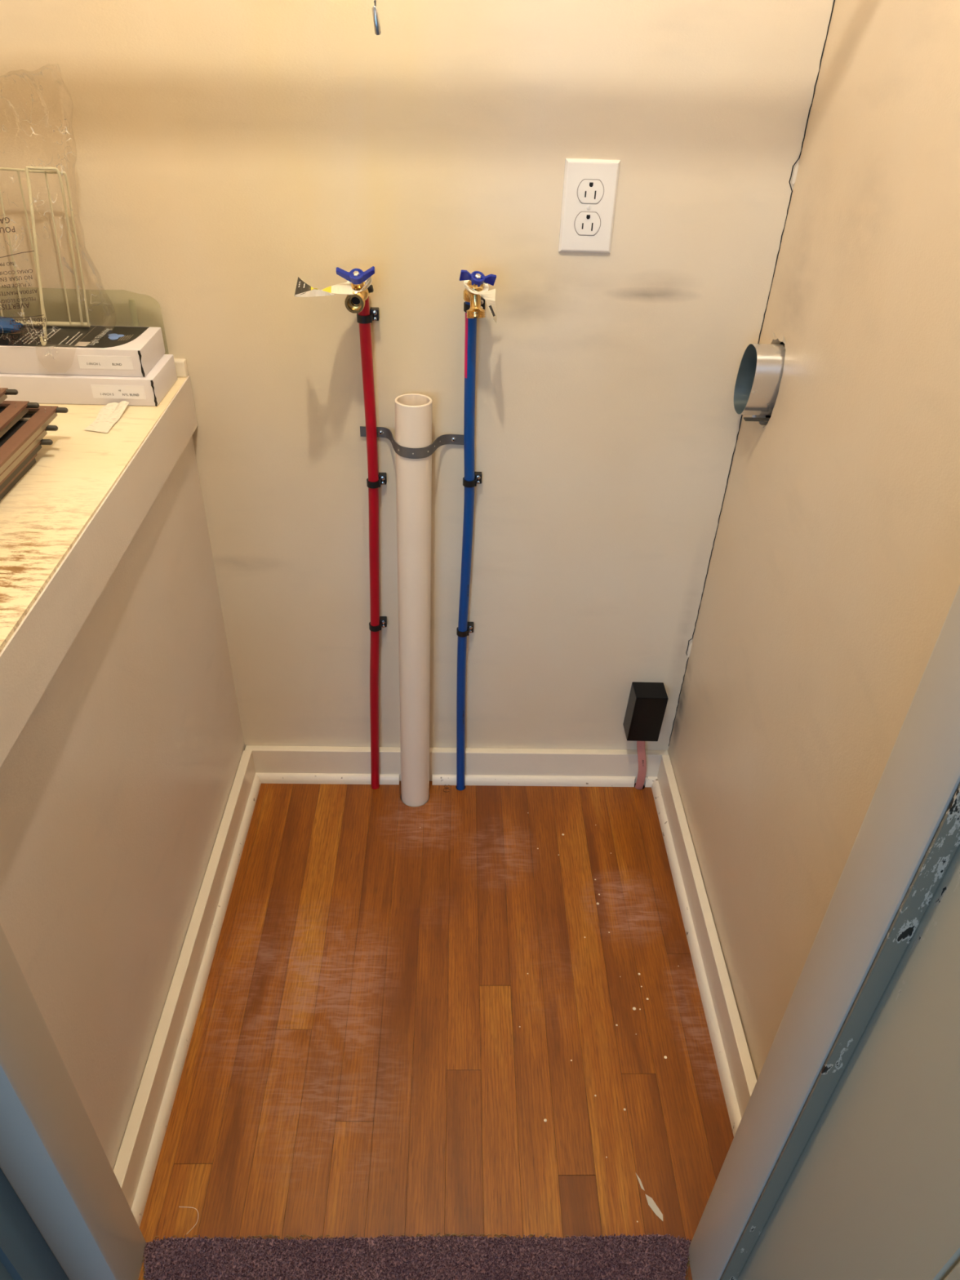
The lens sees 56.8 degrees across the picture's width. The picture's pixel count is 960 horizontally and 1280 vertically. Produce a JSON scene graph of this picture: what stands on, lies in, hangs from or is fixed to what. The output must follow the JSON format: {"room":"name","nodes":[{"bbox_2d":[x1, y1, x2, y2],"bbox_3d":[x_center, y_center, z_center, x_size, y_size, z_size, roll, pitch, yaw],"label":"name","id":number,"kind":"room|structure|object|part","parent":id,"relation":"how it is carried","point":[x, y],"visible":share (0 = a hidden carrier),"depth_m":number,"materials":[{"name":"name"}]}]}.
{"room":"laundry closet","nodes":[
{"label":"laundry closet","id":0,"kind":"room"},
{"bbox_2d":[0,435,244,1170],"bbox_3d":[-0.482,0.230,1.246,0.049,0.765,0.861,1,36,-1],"label":"wall","id":1,"kind":"structure","parent":0,"point":[115,788],"depth_m":1.13,"materials":[{"name":"beige paint"}]},
{"bbox_2d":[0,1168,69,1279],"bbox_3d":[-0.461,0.046,0.420,0.040,1.990,0.164,1,36,-2],"label":"trim","id":2,"kind":"structure","parent":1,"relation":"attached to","point":[24,1253],"depth_m":0.90,"materials":[{"name":"blue paint"}]},
{"bbox_2d":[0,358,197,767],"bbox_3d":[-0.786,-0.127,0.985,0.738,0.110,0.856,1,36,-2],"label":"ledge","id":3,"kind":"object","parent":1,"relation":"on","point":[68,523],"visible":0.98,"depth_m":0.98,"materials":[{"name":"beige paint"}]},
{"bbox_2d":[0,453,37,501],"bbox_3d":[-0.678,-0.105,0.899,0.300,0.011,0.400,1,36,-2],"label":"metal frame","id":4,"kind":"object","parent":3,"relation":"on","point":[16,478],"visible":0.18,"depth_m":1.02,"materials":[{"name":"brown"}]},
{"bbox_2d":[0,439,53,491],"bbox_3d":[-0.666,-0.123,0.902,0.312,0.012,0.400,1,36,-2],"label":"metal frame","id":5,"kind":"object","parent":4,"relation":"on","point":[33,451],"visible":0.42,"depth_m":1.02,"materials":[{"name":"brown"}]},
{"bbox_2d":[0,425,57,482],"bbox_3d":[-0.663,-0.142,0.908,0.312,0.012,0.400,1,36,-2],"label":"metal frame","id":6,"kind":"object","parent":5,"relation":"on","point":[49,428],"visible":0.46,"depth_m":1.02,"materials":[{"name":"black"}]},
{"bbox_2d":[0,405,68,474],"bbox_3d":[-0.658,-0.168,0.924,0.312,0.012,0.400,1,36,-2],"label":"metal frame","id":7,"kind":"object","parent":6,"relation":"on","point":[27,428],"visible":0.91,"depth_m":1.03,"materials":[{"name":"black"}]},
{"bbox_3d":[-0.664,-0.168,0.928,0.270,0.002,0.376,1,36,-2],"label":"screen panel","id":8,"kind":"part","parent":7,"relation":"part of","materials":[{"name":"black"}]},
{"bbox_2d":[0,400,39,437],"bbox_3d":[-0.683,-0.168,0.904,0.312,0.012,0.400,1,36,-2],"label":"metal frame","id":9,"kind":"object","parent":7,"relation":"on","point":[11,411],"visible":1,"depth_m":1.04,"materials":[{"name":"black"}]},
{"bbox_2d":[0,387,17,404],"bbox_3d":[-0.710,-0.185,0.906,0.312,0.012,0.400,1,36,-2],"label":"metal frame","id":10,"kind":"object","parent":9,"relation":"on","point":[4,392],"visible":1,"depth_m":1.06,"materials":[{"name":"black"}]},
{"bbox_2d":[0,354,177,406],"bbox_3d":[-0.753,-0.372,1.243,0.620,0.038,0.109,1,36,-2],"label":"cardboard box","id":11,"kind":"object","parent":3,"relation":"on","point":[150,389],"visible":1,"depth_m":1.21,"materials":[{"name":"white cardboard"}]},
{"bbox_2d":[0,325,164,377],"bbox_3d":[-0.764,-0.406,1.225,0.620,0.038,0.106,1,36,-2],"label":"cardboard box","id":12,"kind":"object","parent":11,"relation":"on","point":[93,350],"visible":0.9,"depth_m":1.20,"materials":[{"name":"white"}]},
{"bbox_2d":[0,316,23,333],"bbox_3d":[-0.699,-0.427,1.206,0.155,0.022,0.078,1,36,-2],"label":"packet","id":13,"kind":"object","parent":12,"relation":"on","point":[6,326],"visible":0.84,"depth_m":1.20,"materials":[{"name":"blue plastic"}]},
{"bbox_2d":[0,166,90,346],"bbox_3d":[-0.682,-0.502,1.154,0.307,0.206,0.093,1,36,-2],"label":"wire rack","id":14,"kind":"object","parent":12,"relation":"on","point":[28,169],"visible":0.98,"depth_m":1.17,"materials":[{"name":"beige metal"}]},
{"bbox_2d":[0,97,103,348],"bbox_3d":[-0.687,-0.536,1.135,0.381,0.345,0.127,1,36,-2],"label":"plastic bag","id":15,"kind":"object","parent":14,"relation":"on","point":[25,272],"visible":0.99,"depth_m":1.14,"materials":[{"name":"white"}]},
{"bbox_2d":[0,217,49,344],"bbox_3d":[-0.604,-0.469,1.127,0.095,0.183,0.020,1,36,-2],"label":"print","id":16,"kind":"object","parent":15,"relation":"attached to","point":[25,272],"depth_m":1.14,"materials":[{"name":"brown"}]},
{"bbox_3d":[-0.767,-0.421,1.215,0.594,0.001,0.096,1,36,-2],"label":"printed panel","id":17,"kind":"part","parent":12,"relation":"part of","materials":[{"name":"black cardboard"}]},
{"bbox_3d":[-0.535,-0.421,1.225,0.017,0.001,0.091,1,36,-2],"label":"print frame","id":18,"kind":"part","parent":12,"relation":"part of","materials":[{"name":"black cardboard"}]},
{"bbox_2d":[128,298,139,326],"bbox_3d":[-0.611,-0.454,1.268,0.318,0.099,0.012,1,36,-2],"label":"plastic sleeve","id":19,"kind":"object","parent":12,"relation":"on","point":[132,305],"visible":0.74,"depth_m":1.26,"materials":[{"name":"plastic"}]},
{"bbox_2d":[84,400,128,432],"bbox_3d":[-0.496,-0.296,1.176,0.035,0.008,0.092,1,36,-2],"label":"paper slip","id":20,"kind":"object","parent":3,"relation":"on","point":[109,414],"visible":1,"depth_m":1.18,"materials":[{"name":"white paper"}]},
{"bbox_3d":[-0.797,-0.408,1.301,0.728,0.025,0.013,1,36,-2],"label":"trim","id":21,"kind":"part","parent":3,"relation":"part of","materials":[{"name":"paint"}]},
{"bbox_2d":[113,751,255,1209],"bbox_3d":[-0.458,0.496,1.431,0.017,0.079,0.841,1,36,-1],"label":"baseboard","id":22,"kind":"structure","parent":1,"relation":"attached to","point":[129,1165],"depth_m":1.33,"materials":[{"name":"paint"}]},
{"bbox_2d":[131,774,261,1227],"bbox_3d":[-0.444,0.518,1.453,0.011,0.018,0.822,1,36,-1],"label":"trim","id":23,"kind":"structure","parent":1,"relation":"attached to","point":[140,1198],"depth_m":1.35,"materials":[{"name":"paint"}]},
{"bbox_2d":[0,0,833,750],"bbox_3d":[-0.382,-0.721,1.155,1.900,2.420,0.100,1,36,-2],"label":"wall","id":24,"kind":"structure","parent":0,"point":[224,154],"depth_m":1.25,"materials":[{"name":"paint"}]},
{"bbox_2d":[255,773,657,786],"bbox_3d":[-0.045,0.284,1.799,0.819,0.018,0.011,1,36,-2],"label":"trim","id":25,"kind":"structure","parent":24,"relation":"attached to","point":[265,778],"depth_m":1.80,"materials":[{"name":"paint"}]},
{"bbox_2d":[244,745,668,782],"bbox_3d":[-0.044,0.252,1.792,0.843,0.079,0.015,1,36,-2],"label":"baseboard","id":26,"kind":"structure","parent":24,"relation":"attached to","point":[267,759],"depth_m":1.78,"materials":[{"name":"paint"}]},
{"bbox_2d":[558,158,620,253],"bbox_3d":[0.147,-0.584,1.198,0.072,0.115,0.008,1,36,-2],"label":"wall outlet","id":27,"kind":"object","parent":24,"relation":"attached to","point":[590,186],"visible":1,"depth_m":1.19,"materials":[{"name":"white plastic"}]},
{"bbox_2d":[573,211,600,235],"bbox_3d":[0.146,-0.566,1.207,0.036,0.030,0.001,1,36,-2],"label":"receptacle","id":28,"kind":"object","parent":27,"relation":"attached to","point":[585,223],"depth_m":1.21,"materials":[{"name":"white plastic"}]},
{"bbox_2d":[577,178,604,204],"bbox_3d":[0.147,-0.598,1.184,0.036,0.030,0.001,1,36,-2],"label":"receptacle","id":29,"kind":"object","parent":27,"relation":"attached to","point":[589,191],"depth_m":1.18,"materials":[{"name":"white plastic"}]},
{"bbox_2d":[622,681,668,741],"bbox_3d":[0.315,0.137,1.695,0.064,0.109,0.050,1,36,-2],"label":"junction box","id":30,"kind":"object","parent":24,"relation":"attached to","point":[647,702],"visible":1,"depth_m":1.67,"materials":[{"name":"black plastic"}]},
{"bbox_2d":[635,741,646,790],"bbox_3d":[0.319,0.253,1.773,0.031,0.180,0.017,1,36,-2],"label":"power cable","id":31,"kind":"object","parent":30,"relation":"attached to","point":[641,748],"visible":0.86,"depth_m":1.76,"materials":[{"name":"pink plastic"}]},
{"bbox_2d":[137,781,733,1279],"bbox_3d":[-0.260,0.561,1.452,1.600,0.040,0.980,1,36,-2],"label":"floor","id":32,"kind":"structure","parent":0,"point":[477,1010],"depth_m":1.37,"materials":[{"name":"brown wood"}]},
{"bbox_2d":[178,1206,198,1231],"bbox_3d":[-0.376,0.748,1.151,0.020,0.001,0.037,-18,40,-25],"label":"loose fibre","id":33,"kind":"object","parent":32,"relation":"on","point":[179,1206],"visible":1,"depth_m":1.16,"materials":[{"name":"beige fabric"}]},
{"bbox_2d":[358,295,379,789],"bbox_3d":[-0.189,-0.086,1.528,0.042,0.986,0.024,-19,41,-26],"label":"pipe","id":34,"kind":"object","parent":32,"relation":"on","point":[365,333],"visible":0.86,"depth_m":1.46,"materials":[{"name":"red plastic"}]},
{"bbox_2d":[336,266,374,313],"bbox_3d":[-0.166,-0.482,1.202,0.051,0.054,0.090,1,36,-2],"label":"valve","id":35,"kind":"object","parent":34,"relation":"attached to","point":[354,304],"visible":0.89,"depth_m":1.18,"materials":[{"name":"gold metal"}]},
{"bbox_2d":[294,275,372,297],"bbox_3d":[-0.193,-0.459,1.159,0.065,0.026,0.144,31,45,34],"label":"tag","id":36,"kind":"object","parent":35,"relation":"attached to","point":[303,289],"visible":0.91,"depth_m":1.14,"materials":[{"name":"beige paper"}]},
{"bbox_3d":[-0.166,-0.458,1.192,0.027,0.026,0.046,1,36,-2],"label":"spout","id":37,"kind":"part","parent":35,"relation":"part of","materials":[{"name":"gold metal"}]},
{"bbox_3d":[-0.165,-0.488,1.185,0.051,0.024,0.021,1,36,-2],"label":"handle","id":38,"kind":"part","parent":35,"relation":"part of","materials":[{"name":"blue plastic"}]},
{"bbox_2d":[356,306,379,324],"bbox_3d":[-0.158,-0.463,1.265,0.038,0.016,0.022,-23,43,-31],"label":"clamp","id":39,"kind":"object","parent":34,"relation":"attached to","point":[374,315],"visible":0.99,"depth_m":1.26,"materials":[{"name":"black plastic"}]},
{"bbox_2d":[366,472,386,488],"bbox_3d":[-0.163,-0.255,1.416,0.036,0.016,0.022,-20,41,-28],"label":"clamp","id":40,"kind":"object","parent":34,"relation":"attached to","point":[382,480],"visible":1,"depth_m":1.41,"materials":[{"name":"black plastic"}]},
{"bbox_2d":[368,616,386,631],"bbox_3d":[-0.180,-0.029,1.579,0.036,0.016,0.021,-19,41,-26],"label":"clamp","id":41,"kind":"object","parent":34,"relation":"attached to","point":[383,620],"visible":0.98,"depth_m":1.57,"materials":[{"name":"black plastic"}]},
{"bbox_2d":[394,393,432,807],"bbox_3d":[-0.114,-0.009,1.550,0.055,0.842,0.072,16,38,19],"label":"drain standpipe","id":42,"kind":"object","parent":32,"relation":"on","point":[413,411],"visible":0.86,"depth_m":1.47,"materials":[{"name":"beige plastic"}]},
{"bbox_2d":[360,426,463,458],"bbox_3d":[-0.103,-0.298,1.355,0.166,0.027,0.071,1,36,-2],"label":"strap","id":43,"kind":"object","parent":42,"relation":"attached to","point":[457,439],"visible":0.98,"depth_m":1.36,"materials":[{"name":"grey metal"}]},
{"bbox_2d":[142,1232,691,1279],"bbox_3d":[-0.074,0.854,1.013,0.706,0.009,0.318,1,36,-2],"label":"carpet","id":44,"kind":"object","parent":32,"relation":"on","point":[652,1256],"visible":1,"depth_m":1.12,"materials":[{"name":"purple carpet"}]},
{"bbox_2d":[456,301,476,790],"bbox_3d":[-0.026,-0.080,1.532,0.023,0.982,0.031,1,36,-2],"label":"pipe","id":45,"kind":"object","parent":32,"relation":"on","point":[470,340],"visible":0.95,"depth_m":1.47,"materials":[{"name":"blue plastic"}]},
{"bbox_2d":[456,622,473,637],"bbox_3d":[-0.025,-0.019,1.589,0.036,0.016,0.021,-19,41,-27],"label":"clamp","id":46,"kind":"object","parent":45,"relation":"attached to","point":[470,624],"visible":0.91,"depth_m":1.58,"materials":[{"name":"black plastic"}]},
{"bbox_2d":[462,471,481,487],"bbox_3d":[-0.010,-0.256,1.418,0.036,0.016,0.022,-20,41,-28],"label":"clamp","id":47,"kind":"object","parent":45,"relation":"attached to","point":[477,475],"visible":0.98,"depth_m":1.41,"materials":[{"name":"black plastic"}]},
{"bbox_2d":[463,296,484,312],"bbox_3d":[-0.006,-0.476,1.259,0.038,0.016,0.022,-24,43,-31],"label":"clamp","id":48,"kind":"object","parent":45,"relation":"attached to","point":[466,307],"visible":0.36,"depth_m":1.25,"materials":[{"name":"black plastic"}]},
{"bbox_2d":[459,270,496,318],"bbox_3d":[-0.004,-0.480,1.220,0.050,0.066,0.069,1,36,-2],"label":"valve","id":49,"kind":"object","parent":45,"relation":"attached to","point":[477,279],"visible":0.94,"depth_m":1.20,"materials":[{"name":"gold metal"}]},
{"bbox_3d":[-0.005,-0.457,1.211,0.027,0.038,0.028,1,36,-2],"label":"spout","id":50,"kind":"part","parent":49,"relation":"part of","materials":[{"name":"gold metal"}]},
{"bbox_3d":[-0.003,-0.486,1.190,0.050,0.022,0.021,1,36,-2],"label":"handle","id":51,"kind":"part","parent":49,"relation":"part of","materials":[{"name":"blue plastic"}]},
{"bbox_2d":[462,280,497,323],"bbox_3d":[0.000,-0.457,1.194,0.046,0.046,0.073,1,36,-2],"label":"tag","id":52,"kind":"object","parent":49,"relation":"hanging from","point":[489,296],"visible":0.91,"depth_m":1.19,"materials":[{"name":"beige paper"}]},
{"bbox_2d":[667,0,959,1080],"bbox_3d":[0.469,-0.456,0.832,0.111,2.420,0.960,1,36,-2],"label":"wall","id":53,"kind":"structure","parent":0,"point":[832,582],"depth_m":1.05,"materials":[{"name":"paint"}]},
{"bbox_2d":[651,778,741,1136],"bbox_3d":[0.361,0.530,1.478,0.011,0.018,0.822,1,36,-2],"label":"trim","id":54,"kind":"structure","parent":53,"relation":"attached to","point":[731,1100],"depth_m":1.46,"materials":[{"name":"paint"}]},
{"bbox_2d":[657,755,756,1118],"bbox_3d":[0.375,0.508,1.457,0.015,0.079,0.841,1,36,-2],"label":"baseboard","id":55,"kind":"structure","parent":53,"relation":"attached to","point":[744,1078],"depth_m":1.44,"materials":[{"name":"paint"}]},
{"bbox_2d":[733,343,785,422],"bbox_3d":[0.402,-0.370,1.263,0.052,0.103,0.077,1,36,-2],"label":"vent duct","id":56,"kind":"object","parent":53,"relation":"attached to","point":[760,372],"visible":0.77,"depth_m":1.24,"materials":[{"name":"grey metal"}]},
{"bbox_3d":[-0.431,-0.180,0.384,1.770,2.400,0.070,1,36,-2],"label":"wall","id":57,"kind":"structure","parent":0,"visible":0},
{"bbox_2d":[0,924,146,1279],"bbox_3d":[-0.422,-0.013,0.521,0.061,1.970,0.069,1,36,-2],"label":"trim","id":58,"kind":"structure","parent":57,"relation":"attached to","point":[53,1157],"depth_m":0.88,"materials":[{"name":"paint"}]},
{"bbox_2d":[688,584,959,1279],"bbox_3d":[0.317,0.005,0.535,0.041,1.970,0.076,1,36,-2],"label":"trim","id":59,"kind":"structure","parent":57,"relation":"attached to","point":[919,781],"depth_m":0.69,"materials":[{"name":"paint"}]},
{"bbox_2d":[720,784,959,1279],"bbox_3d":[0.308,0.031,0.506,0.017,1.960,0.003,1,36,-2],"label":"trim","id":60,"kind":"structure","parent":57,"relation":"attached to","point":[945,842],"depth_m":0.69,"materials":[{"name":"paint"}]},
{"bbox_2d":[737,844,959,1279],"bbox_3d":[0.340,0.117,0.363,0.041,1.990,0.334,1,36,-2],"label":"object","id":61,"kind":"structure","parent":57,"relation":"attached to","point":[873,1193],"depth_m":0.66,"materials":[{"name":"paint"}]},
{"bbox_3d":[-0.081,-0.942,-0.046,0.110,0.110,0.116,1,36,-2],"label":"ceiling light","id":62,"kind":"object","parent":57,"relation":"attached to","visible":0},
{"bbox_2d":[372,0,381,35],"bbox_3d":[-0.051,-0.653,0.262,0.005,0.786,0.046,8,36,9],"label":"pull chain","id":63,"kind":"object","parent":62,"relation":"hanging from","point":[375,10],"visible":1,"depth_m":0.50,"materials":[{"name":"silver metal"}]}
]}

